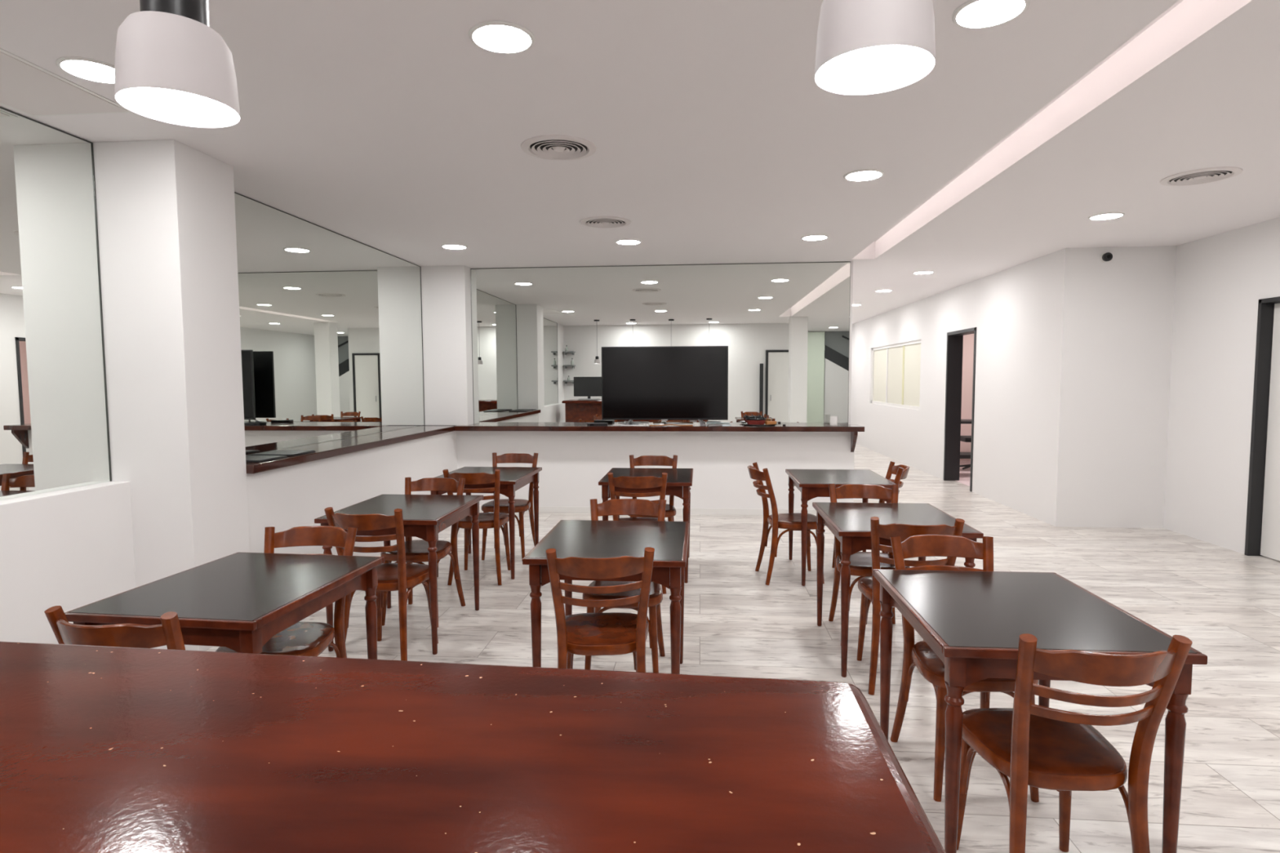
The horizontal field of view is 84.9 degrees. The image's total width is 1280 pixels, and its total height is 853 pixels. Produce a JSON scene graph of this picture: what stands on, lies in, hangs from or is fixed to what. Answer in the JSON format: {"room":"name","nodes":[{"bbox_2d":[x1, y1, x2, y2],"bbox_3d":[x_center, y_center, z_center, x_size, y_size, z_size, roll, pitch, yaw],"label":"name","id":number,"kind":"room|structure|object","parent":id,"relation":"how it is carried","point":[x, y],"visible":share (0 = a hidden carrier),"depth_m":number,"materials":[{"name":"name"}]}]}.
{"room":"eatery","nodes":[
{"label":"eatery","id":0,"kind":"room"},
{"bbox_2d":[92,139,457,651],"bbox_3d":[-2.485,-0.266,5.845,0.469,2.760,4.170,0,4,5],"label":"wall","id":1,"kind":"structure","parent":0,"point":[166,208],"depth_m":3.81,"materials":[{"name":"white paint"}]},
{"bbox_2d":[246,426,416,455],"bbox_3d":[-2.970,-0.142,4.044,0.188,2.760,8.950,0,4,5],"label":"wall","id":2,"kind":"structure","parent":0,"point":[415,426],"depth_m":6.17,"materials":[{"name":"white paint"}]},
{"bbox_2d":[0,106,111,500],"bbox_3d":[-3.038,-0.484,2.054,0.016,1.801,3.428,0,4,5],"label":"wall mirror","id":3,"kind":"object","parent":2,"relation":"attached to","point":[55,430],"visible":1,"depth_m":3.45,"materials":[{"name":"clear glass"}]},
{"bbox_2d":[0,481,136,644],"bbox_3d":[-3.014,0.919,1.746,0.122,0.955,4.230,0,4,5],"label":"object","id":4,"kind":"structure","parent":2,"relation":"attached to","point":[71,548],"depth_m":3.39,"materials":[{"name":"white paint"}]},
{"bbox_2d":[421,265,473,425],"bbox_3d":[-2.233,-0.906,7.933,0.612,1.770,0.212,0,4,5],"label":"wall","id":5,"kind":"structure","parent":0,"point":[446,291],"depth_m":7.83,"materials":[{"name":"white paint"}]},
{"bbox_2d":[0,0,1279,324],"bbox_3d":[1.081,-1.764,5.822,8.350,0.200,22.400,0,4,5],"label":"ceiling","id":6,"kind":"structure","parent":0,"point":[381,125],"depth_m":3.55,"materials":[{"name":"white paint"}]},
{"bbox_2d":[0,48,133,116],"bbox_3d":[-2.662,-1.443,2.867,0.520,0.006,0.880,0,4,5],"label":"ceiling hatch","id":7,"kind":"object","parent":6,"relation":"attached to","point":[27,87],"visible":0.97,"depth_m":3.06,"materials":[{"name":"white paint"}]},
{"bbox_2d":[55,56,115,84],"bbox_3d":[-2.213,-1.442,2.838,0.240,0.009,0.240,0,4,5],"label":"recessed light","id":8,"kind":"object","parent":6,"relation":"in","point":[87,68],"visible":0.74,"depth_m":2.81,"materials":[{"name":"white plastic"}]},
{"bbox_2d":[114,0,239,128],"bbox_3d":[-0.545,-0.838,0.794,0.123,0.930,0.123,0,4,5],"label":"pendant lamp","id":9,"kind":"object","parent":6,"relation":"hanging from","point":[171,66],"visible":1,"depth_m":0.79,"materials":[{"name":"white metal"}]},
{"bbox_2d":[120,87,235,124],"bbox_3d":[-0.543,-0.380,0.826,0.113,0.005,0.113,0,4,5],"label":"diffuser","id":10,"kind":"object","parent":9,"relation":"attached to","point":[174,105],"depth_m":0.82,"materials":[{"name":"white plastic"}]},
{"bbox_2d":[441,244,467,249],"bbox_3d":[-1.756,-1.701,6.624,0.240,0.009,0.240,0,4,5],"label":"recessed light","id":11,"kind":"object","parent":6,"relation":"in","point":[455,246],"visible":1,"depth_m":6.62,"materials":[{"name":"white plastic"}]},
{"bbox_2d":[443,244,465,248],"bbox_3d":[-1.756,-1.701,6.624,0.207,0.006,0.207,0,4,5],"label":"diffuser","id":12,"kind":"object","parent":11,"relation":"attached to","point":[448,246],"depth_m":6.62,"materials":[{"name":"white plastic"}]},
{"bbox_2d":[468,20,534,53],"bbox_3d":[-0.509,-1.432,2.582,0.240,0.009,0.240,0,4,5],"label":"recessed light","id":13,"kind":"object","parent":6,"relation":"in","point":[501,37],"visible":1,"depth_m":2.57,"materials":[{"name":"white plastic"}]},
{"bbox_2d":[473,25,530,51],"bbox_3d":[-0.509,-1.432,2.582,0.207,0.006,0.207,0,4,5],"label":"diffuser","id":14,"kind":"object","parent":13,"relation":"attached to","point":[488,37],"depth_m":2.57,"materials":[{"name":"white plastic"}]},
{"bbox_2d":[520,134,596,159],"bbox_3d":[-0.442,-1.513,3.818,0.410,0.015,0.410,0,4,5],"label":"ceiling vent","id":15,"kind":"object","parent":6,"relation":"in","point":[550,147],"visible":1,"depth_m":3.79,"materials":[{"name":"white metal"}]},
{"bbox_2d":[579,216,631,227],"bbox_3d":[-0.277,-1.637,5.626,0.410,0.015,0.410,0,4,5],"label":"ceiling vent","id":16,"kind":"object","parent":6,"relation":"in","point":[594,221],"visible":1,"depth_m":5.60,"materials":[{"name":"white metal"}]},
{"bbox_2d":[615,239,641,244],"bbox_3d":[-0.107,-1.695,6.432,0.240,0.009,0.240,0,4,5],"label":"recessed light","id":17,"kind":"object","parent":6,"relation":"in","point":[623,242],"visible":1,"depth_m":6.42,"materials":[{"name":"white plastic"}]},
{"bbox_2d":[617,240,639,244],"bbox_3d":[-0.107,-1.696,6.432,0.207,0.006,0.207,0,4,5],"label":"diffuser","id":18,"kind":"object","parent":17,"relation":"attached to","point":[620,242],"depth_m":6.42,"materials":[{"name":"white plastic"}]},
{"bbox_2d":[800,234,828,240],"bbox_3d":[1.565,-1.692,6.269,0.240,0.009,0.240,0,4,5],"label":"recessed light","id":19,"kind":"object","parent":6,"relation":"in","point":[813,237],"visible":1,"depth_m":6.24,"materials":[{"name":"white plastic"}]},
{"bbox_2d":[803,235,826,239],"bbox_3d":[1.565,-1.692,6.269,0.207,0.006,0.207,0,4,5],"label":"diffuser","id":20,"kind":"object","parent":19,"relation":"attached to","point":[805,237],"depth_m":6.27,"materials":[{"name":"white plastic"}]},
{"bbox_2d":[843,168,884,181],"bbox_3d":[1.390,-1.560,4.351,0.240,0.009,0.240,0,4,5],"label":"recessed light","id":21,"kind":"object","parent":6,"relation":"in","point":[864,175],"visible":1,"depth_m":4.33,"materials":[{"name":"white plastic"}]},
{"bbox_2d":[846,171,880,180],"bbox_3d":[1.390,-1.561,4.351,0.207,0.006,0.207,0,4,5],"label":"diffuser","id":22,"kind":"object","parent":21,"relation":"attached to","point":[852,175],"depth_m":4.35,"materials":[{"name":"white plastic"}]},
{"bbox_2d":[814,0,935,94],"bbox_3d":[0.250,-0.847,0.725,0.123,0.930,0.123,0,4,5],"label":"pendant lamp","id":23,"kind":"object","parent":6,"relation":"hanging from","point":[864,46],"visible":1,"depth_m":0.72,"materials":[{"name":"white plastic"}]},
{"bbox_2d":[819,44,929,90],"bbox_3d":[0.252,-0.389,0.756,0.113,0.005,0.113,0,4,5],"label":"diffuser","id":24,"kind":"object","parent":23,"relation":"attached to","point":[842,67],"depth_m":0.75,"materials":[{"name":"white plastic"}]},
{"bbox_2d":[875,289,892,292],"bbox_3d":[3.523,-1.962,10.126,0.240,0.009,0.240,0,4,5],"label":"recessed light","id":25,"kind":"object","parent":6,"relation":"in","point":[877,291],"visible":1,"depth_m":10.12,"materials":[{"name":"white plastic"}]},
{"bbox_2d":[912,271,933,274],"bbox_3d":[3.394,-1.843,8.384,0.240,0.009,0.240,0,4,5],"label":"recessed light","id":26,"kind":"object","parent":6,"relation":"in","point":[917,272],"visible":1,"depth_m":8.35,"materials":[{"name":"white plastic"}]},
{"bbox_2d":[914,271,933,274],"bbox_3d":[3.394,-1.844,8.384,0.207,0.006,0.207,0,4,5],"label":"diffuser","id":27,"kind":"object","parent":26,"relation":"attached to","point":[915,273],"depth_m":8.40,"materials":[{"name":"white plastic"}]},
{"bbox_2d":[951,0,1030,28],"bbox_3d":[1.202,-1.427,2.405,0.240,0.009,0.240,0,4,5],"label":"recessed light","id":28,"kind":"object","parent":6,"relation":"in","point":[971,14],"visible":1,"depth_m":2.41,"materials":[{"name":"white plastic"}]},
{"bbox_2d":[1088,212,1124,220],"bbox_3d":[3.656,-1.648,5.488,0.240,0.009,0.240,0,4,5],"label":"recessed light","id":29,"kind":"object","parent":6,"relation":"in","point":[1108,215],"visible":1,"depth_m":5.46,"materials":[{"name":"white plastic"}]},
{"bbox_2d":[1090,213,1122,219],"bbox_3d":[3.656,-1.648,5.488,0.207,0.006,0.207,0,4,5],"label":"diffuser","id":30,"kind":"object","parent":29,"relation":"attached to","point":[1099,216],"depth_m":5.49,"materials":[{"name":"white plastic"}]},
{"bbox_2d":[1160,166,1242,186],"bbox_3d":[3.534,-1.571,4.417,0.410,0.015,0.410,0,4,5],"label":"ceiling vent","id":31,"kind":"object","parent":6,"relation":"in","point":[1203,175],"visible":1,"depth_m":4.39,"materials":[{"name":"white metal"}]},
{"bbox_2d":[456,431,854,509],"bbox_3d":[-0.103,0.501,7.871,4.872,0.934,0.162,0,4,5],"label":"wall","id":32,"kind":"structure","parent":0,"point":[573,464],"depth_m":7.74,"materials":[{"name":"white paint"}]},
{"bbox_2d":[245,424,864,473],"bbox_3d":[-0.227,0.250,5.997,4.919,0.290,3.846,0,4,5],"label":"shelf","id":33,"kind":"object","parent":32,"relation":"on","point":[346,446],"visible":0.8,"depth_m":7.39,"materials":[{"name":"brown wood"}]},
{"bbox_2d":[245,455,287,462],"bbox_3d":[-2.512,0.208,4.526,0.300,0.012,0.300,0,4,5],"label":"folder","id":34,"kind":"object","parent":33,"relation":"on","point":[249,459],"visible":0.52,"depth_m":4.50,"materials":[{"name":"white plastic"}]},
{"bbox_2d":[251,449,315,456],"bbox_3d":[-2.482,0.185,4.874,0.300,0.012,0.300,0,4,3],"label":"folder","id":35,"kind":"object","parent":33,"relation":"on","point":[276,452],"visible":0.83,"depth_m":4.84,"materials":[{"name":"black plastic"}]},
{"bbox_2d":[586,422,607,426],"bbox_3d":[-0.465,-0.023,7.666,0.220,0.030,0.112,0,4,-1],"label":"media box","id":36,"kind":"object","parent":33,"relation":"on","point":[588,424],"visible":1,"depth_m":7.61,"materials":[{"name":"black plastic"}]},
{"bbox_2d":[613,424,644,426],"bbox_3d":[-0.133,-0.014,7.597,0.366,0.016,0.069,1,4,21],"label":"cable","id":37,"kind":"object","parent":33,"relation":"on","point":[613,424],"visible":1,"depth_m":7.58,"materials":[{"name":"white plastic"}]},
{"bbox_2d":[601,346,728,426],"bbox_3d":[0.267,-0.442,7.648,1.380,0.862,0.210,0,4,5],"label":"television","id":38,"kind":"object","parent":33,"relation":"on","point":[646,383],"visible":1,"depth_m":7.63,"materials":[{"name":"black plastic"}]},
{"bbox_2d":[648,424,693,426],"bbox_3d":[0.337,-0.015,7.587,0.474,0.017,0.035,0,4,1],"label":"cable","id":39,"kind":"object","parent":33,"relation":"on","point":[662,424],"visible":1,"depth_m":7.58,"materials":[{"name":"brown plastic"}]},
{"bbox_2d":[706,424,722,426],"bbox_3d":[0.803,-0.013,7.526,0.170,0.018,0.040,-2,4,-24],"label":"remote control","id":40,"kind":"object","parent":33,"relation":"on","point":[707,424],"visible":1,"depth_m":7.50,"materials":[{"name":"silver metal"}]},
{"bbox_2d":[742,422,777,426],"bbox_3d":[1.294,-0.021,7.573,0.390,0.022,0.390,0,4,5],"label":"serving tray","id":41,"kind":"object","parent":33,"relation":"on","point":[744,424],"visible":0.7,"depth_m":7.42,"materials":[{"name":"black plastic"}]},
{"bbox_2d":[745,416,766,424],"bbox_3d":[1.254,-0.062,7.574,0.222,0.091,0.222,2,4,27],"label":"basket","id":42,"kind":"object","parent":41,"relation":"on","point":[755,420],"visible":0.96,"depth_m":7.49,"materials":[{"name":"red"}]},
{"bbox_2d":[764,421,776,424],"bbox_3d":[1.405,-0.040,7.522,0.110,0.035,0.060,-1,4,-12],"label":"wood block","id":43,"kind":"object","parent":41,"relation":"on","point":[766,422],"visible":0.94,"depth_m":7.49,"materials":[{"name":"brown wood"}]},
{"bbox_2d":[830,416,837,426],"bbox_3d":[2.082,-0.060,7.523,0.076,0.100,0.076,0,4,5],"label":"candle jar","id":44,"kind":"object","parent":33,"relation":"on","point":[833,420],"visible":1,"depth_m":7.49,"materials":[{"name":"white glass"}]},
{"bbox_2d":[479,505,816,515],"bbox_3d":[0.127,0.938,7.792,4.400,0.070,0.015,0,4,5],"label":"baseboard","id":45,"kind":"structure","parent":32,"relation":"attached to","point":[541,508],"depth_m":7.73,"materials":[{"name":"white plastic"}]},
{"bbox_2d":[473,261,853,424],"bbox_3d":[-0.186,-0.426,8.041,5.050,2.760,0.288,0,4,5],"label":"wall","id":46,"kind":"structure","parent":0,"point":[851,262],"depth_m":7.65,"materials":[{"name":"white paint"}]},
{"bbox_2d":[470,261,850,424],"bbox_3d":[0.183,-0.907,7.824,4.218,1.767,0.016,0,4,5],"label":"wall mirror","id":47,"kind":"object","parent":46,"relation":"attached to","point":[539,334],"visible":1,"depth_m":7.79,"materials":[{"name":"clear glass"}]},
{"bbox_2d":[204,443,1279,852],"bbox_3d":[2.314,1.139,5.915,10.800,0.104,22.400,0,4,5],"label":"floor","id":48,"kind":"structure","parent":0,"point":[1226,602],"depth_m":4.09,"materials":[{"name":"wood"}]},
{"bbox_2d":[44,605,185,650],"bbox_3d":[-1.464,0.934,2.188,0.414,0.859,0.551,0,4,9],"label":"cafe chair","id":49,"kind":"object","parent":48,"relation":"on","point":[168,633],"visible":0.11,"depth_m":1.93,"materials":[{"name":"brown wood"}]},
{"bbox_2d":[64,551,384,659],"bbox_3d":[-1.480,0.954,2.647,0.685,0.751,0.820,0,4,8],"label":"cafe table","id":50,"kind":"object","parent":48,"relation":"on","point":[237,602],"visible":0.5,"depth_m":2.47,"materials":[{"name":"brown wood"}]},
{"bbox_2d":[215,525,357,657],"bbox_3d":[-1.463,0.883,2.941,0.414,0.859,0.551,0,4,3],"label":"cafe chair","id":51,"kind":"object","parent":48,"relation":"on","point":[301,638],"visible":0.27,"depth_m":3.02,"materials":[{"name":"brown wood"}]},
{"bbox_2d":[324,506,438,661],"bbox_3d":[-1.369,0.828,3.743,0.414,0.859,0.551,0,4,8],"label":"cafe chair","id":52,"kind":"object","parent":48,"relation":"on","point":[400,576],"visible":0.62,"depth_m":3.60,"materials":[{"name":"brown wood"}]},
{"bbox_2d":[314,494,483,654],"bbox_3d":[-1.391,0.848,4.202,0.685,0.751,0.820,0,4,5],"label":"cafe table","id":53,"kind":"object","parent":48,"relation":"on","point":[424,516],"visible":0.76,"depth_m":4.00,"materials":[{"name":"brown wood"}]},
{"bbox_2d":[380,477,465,627],"bbox_3d":[-1.379,0.778,4.486,0.414,0.859,0.551,0,4,7],"label":"cafe chair","id":54,"kind":"object","parent":48,"relation":"on","point":[416,551],"visible":0.48,"depth_m":4.55,"materials":[{"name":"brown wood"}]},
{"bbox_2d":[0,641,945,852],"bbox_3d":[-1.255,0.921,0.911,3.145,1.050,0.872,0,4,5],"label":"table","id":55,"kind":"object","parent":48,"relation":"on","point":[104,749],"depth_m":0.83,"materials":[{"name":"brown wood"}]},
{"bbox_2d":[442,469,511,585],"bbox_3d":[-1.208,0.725,5.253,0.414,0.859,0.551,0,4,1],"label":"cafe chair","id":56,"kind":"object","parent":48,"relation":"on","point":[495,520],"visible":0.7,"depth_m":5.13,"materials":[{"name":"brown wood"}]},
{"bbox_2d":[430,466,542,579],"bbox_3d":[-1.217,0.749,5.639,0.685,0.751,0.820,0,4,6],"label":"cafe table","id":57,"kind":"object","parent":48,"relation":"on","point":[512,478],"visible":0.65,"depth_m":5.45,"materials":[{"name":"brown wood"}]},
{"bbox_2d":[480,452,537,560],"bbox_3d":[-1.118,0.671,6.036,0.414,0.859,0.551,0,4,5],"label":"cafe chair","id":58,"kind":"object","parent":48,"relation":"on","point":[521,506],"visible":0.61,"depth_m":6.04,"materials":[{"name":"brown wood"}]},
{"bbox_2d":[546,546,654,672],"bbox_3d":[-0.156,0.881,2.881,0.414,0.859,0.551,0,4,-2],"label":"cafe chair","id":59,"kind":"object","parent":48,"relation":"on","point":[608,633],"visible":0.83,"depth_m":2.74,"materials":[{"name":"brown wood"}]},
{"bbox_2d":[522,520,688,674],"bbox_3d":[-0.116,0.901,3.336,0.685,0.751,0.820,0,4,5],"label":"cafe table","id":60,"kind":"object","parent":48,"relation":"on","point":[569,538],"visible":0.84,"depth_m":3.08,"materials":[{"name":"brown wood"}]},
{"bbox_2d":[582,498,666,673],"bbox_3d":[-0.075,0.831,3.622,0.414,0.859,0.551,0,4,4],"label":"cafe chair","id":61,"kind":"object","parent":48,"relation":"on","point":[617,506],"visible":0.48,"depth_m":3.61,"materials":[{"name":"brown wood"}]},
{"bbox_2d":[607,472,667,594],"bbox_3d":[-0.009,0.734,5.034,0.414,0.859,0.551,0,4,2],"label":"cafe chair","id":62,"kind":"object","parent":48,"relation":"on","point":[624,482],"visible":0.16,"depth_m":4.80,"materials":[{"name":"brown wood"}]},
{"bbox_2d":[598,467,693,583],"bbox_3d":[0.072,0.752,5.518,0.685,0.751,0.820,0,4,5],"label":"cafe table","id":63,"kind":"object","parent":48,"relation":"on","point":[677,478],"visible":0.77,"depth_m":5.15,"materials":[{"name":"brown wood"}]},
{"bbox_2d":[627,454,677,521],"bbox_3d":[0.104,0.682,5.800,0.414,0.859,0.551,0,4,4],"label":"cafe chair","id":64,"kind":"object","parent":48,"relation":"on","point":[643,460],"visible":0.26,"depth_m":5.95,"materials":[{"name":"brown wood"}]},
{"bbox_2d":[747,462,824,585],"bbox_3d":[1.081,0.715,5.255,0.551,0.859,0.414,0,4,-2],"label":"cafe chair","id":65,"kind":"object","parent":48,"relation":"on","point":[790,522],"visible":0.77,"depth_m":5.12,"materials":[{"name":"brown wood"}]},
{"bbox_2d":[785,469,897,586],"bbox_3d":[1.511,0.754,5.384,0.685,0.751,0.820,0,4,5],"label":"cafe table","id":66,"kind":"object","parent":48,"relation":"on","point":[811,483],"visible":0.66,"depth_m":5.17,"materials":[{"name":"brown wood"}]},
{"bbox_2d":[828,484,910,636],"bbox_3d":[1.341,0.791,4.120,0.414,0.859,0.551,0,4,8],"label":"cafe chair","id":67,"kind":"object","parent":48,"relation":"on","point":[860,566],"visible":0.32,"depth_m":4.25,"materials":[{"name":"brown wood"}]},
{"bbox_2d":[831,461,909,568],"bbox_3d":[1.742,0.708,5.305,0.551,0.859,0.414,0,4,11],"label":"cafe chair","id":68,"kind":"object","parent":48,"relation":"on","point":[901,471],"visible":0.2,"depth_m":5.36,"materials":[{"name":"brown wood"}]},
{"bbox_2d":[812,502,983,677],"bbox_3d":[1.352,0.860,3.836,0.685,0.751,0.820,0,4,5],"label":"cafe table","id":69,"kind":"object","parent":48,"relation":"on","point":[850,522],"visible":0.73,"depth_m":3.72,"materials":[{"name":"brown wood"}]},
{"bbox_2d":[857,516,964,695],"bbox_3d":[1.303,0.837,3.434,0.414,0.859,0.551,0,4,8],"label":"cafe chair","id":70,"kind":"object","parent":48,"relation":"on","point":[868,586],"visible":0.45,"depth_m":3.28,"materials":[{"name":"brown wood"}]},
{"bbox_2d":[890,534,1039,802],"bbox_3d":[1.232,0.887,2.704,0.414,0.859,0.551,0,4,1],"label":"cafe chair","id":71,"kind":"object","parent":48,"relation":"on","point":[921,655],"visible":0.51,"depth_m":2.80,"materials":[{"name":"brown wood"}]},
{"bbox_2d":[960,452,970,458],"bbox_3d":[5.165,0.580,10.762,0.750,0.330,0.400,0,4,5],"label":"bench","id":72,"kind":"object","parent":48,"relation":"on","point":[962,455],"visible":0.02,"depth_m":10.58,"materials":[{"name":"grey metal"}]},
{"bbox_2d":[960,435,971,469],"bbox_3d":[5.435,0.423,11.382,0.463,0.524,0.486,0,4,5],"label":"stool","id":73,"kind":"object","parent":48,"relation":"on","point":[963,438],"visible":0.2,"depth_m":11.29,"materials":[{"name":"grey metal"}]},
{"bbox_2d":[960,419,971,423],"bbox_3d":[5.853,0.274,12.040,1.200,0.760,0.600,0,4,5],"label":"desk","id":74,"kind":"object","parent":48,"relation":"on","point":[962,421],"visible":0.02,"depth_m":11.75,"materials":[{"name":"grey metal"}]},
{"bbox_2d":[872,568,1207,852],"bbox_3d":[1.224,0.962,2.345,0.685,0.751,0.820,0,4,5],"label":"cafe table","id":75,"kind":"object","parent":48,"relation":"on","point":[973,621],"visible":0.85,"depth_m":2.10,"materials":[{"name":"brown wood"}]},
{"bbox_2d":[956,633,1192,852],"bbox_3d":[1.166,0.938,1.958,0.414,0.859,0.551,0,4,2],"label":"cafe chair","id":76,"kind":"object","parent":48,"relation":"on","point":[1028,744],"visible":0.96,"depth_m":1.84,"materials":[{"name":"brown wood"}]},
{"bbox_2d":[850,247,1080,526],"bbox_3d":[4.656,-0.700,11.764,0.140,2.760,9.720,0,4,5],"label":"wall","id":77,"kind":"structure","parent":0,"point":[1024,316],"depth_m":8.22,"materials":[{"name":"white paint"}]},
{"bbox_2d":[871,339,920,409],"bbox_3d":[4.761,-0.952,13.031,0.070,1.150,3.350,0,4,5],"label":"window","id":78,"kind":"structure","parent":77,"relation":"in","point":[895,368],"depth_m":12.87,"materials":[{"name":"beige glass"}]},
{"bbox_2d":[943,327,976,491],"bbox_3d":[4.497,-0.249,9.646,0.212,2.149,1.058,0,4,5],"label":"door","id":79,"kind":"structure","parent":77,"relation":"in","point":[954,339],"depth_m":10.11,"materials":[{"name":"black wood"}]},
{"bbox_2d":[960,333,973,460],"bbox_3d":[6.456,-0.766,12.621,3.300,2.760,0.100,0,4,5],"label":"wall","id":80,"kind":"structure","parent":0,"point":[968,340],"depth_m":12.62,"materials":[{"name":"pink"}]},
{"bbox_2d":[1070,245,1176,528],"bbox_3d":[4.839,-0.374,6.952,1.050,2.760,0.140,0,4,5],"label":"wall","id":81,"kind":"structure","parent":0,"point":[1126,304],"depth_m":6.89,"materials":[{"name":"white paint"}]},
{"bbox_2d":[1100,252,1112,262],"bbox_3d":[4.531,-1.644,6.787,0.096,0.096,0.069,0,4,5],"label":"security camera","id":82,"kind":"object","parent":81,"relation":"attached to","point":[1106,256],"visible":1,"depth_m":6.76,"materials":[{"name":"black plastic"}]},
{"bbox_2d":[1163,217,1279,554],"bbox_3d":[4.731,0.049,0.743,0.140,2.760,12.280,0,4,5],"label":"wall","id":83,"kind":"structure","parent":0,"point":[1220,279],"depth_m":6.24,"materials":[{"name":"white paint"}]},
{"bbox_2d":[1244,296,1279,560],"bbox_3d":[5.104,0.055,5.284,0.135,2.129,1.068,0,4,5],"label":"door","id":84,"kind":"structure","parent":83,"relation":"in","point":[1263,511],"depth_m":5.75,"materials":[{"name":"black wood"}]},
{"bbox_3d":[-2.653,-0.775,6.036,0.100,1.769,3.650,0,4,5],"label":"wall","id":85,"kind":"structure","parent":0,"visible":0},
{"bbox_2d":[234,191,425,455],"bbox_3d":[-2.596,-0.774,6.031,0.016,1.766,3.646,0,4,5],"label":"wall mirror","id":86,"kind":"object","parent":85,"relation":"attached to","point":[331,328],"visible":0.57,"depth_m":5.72,"materials":[{"name":"silver glass"}]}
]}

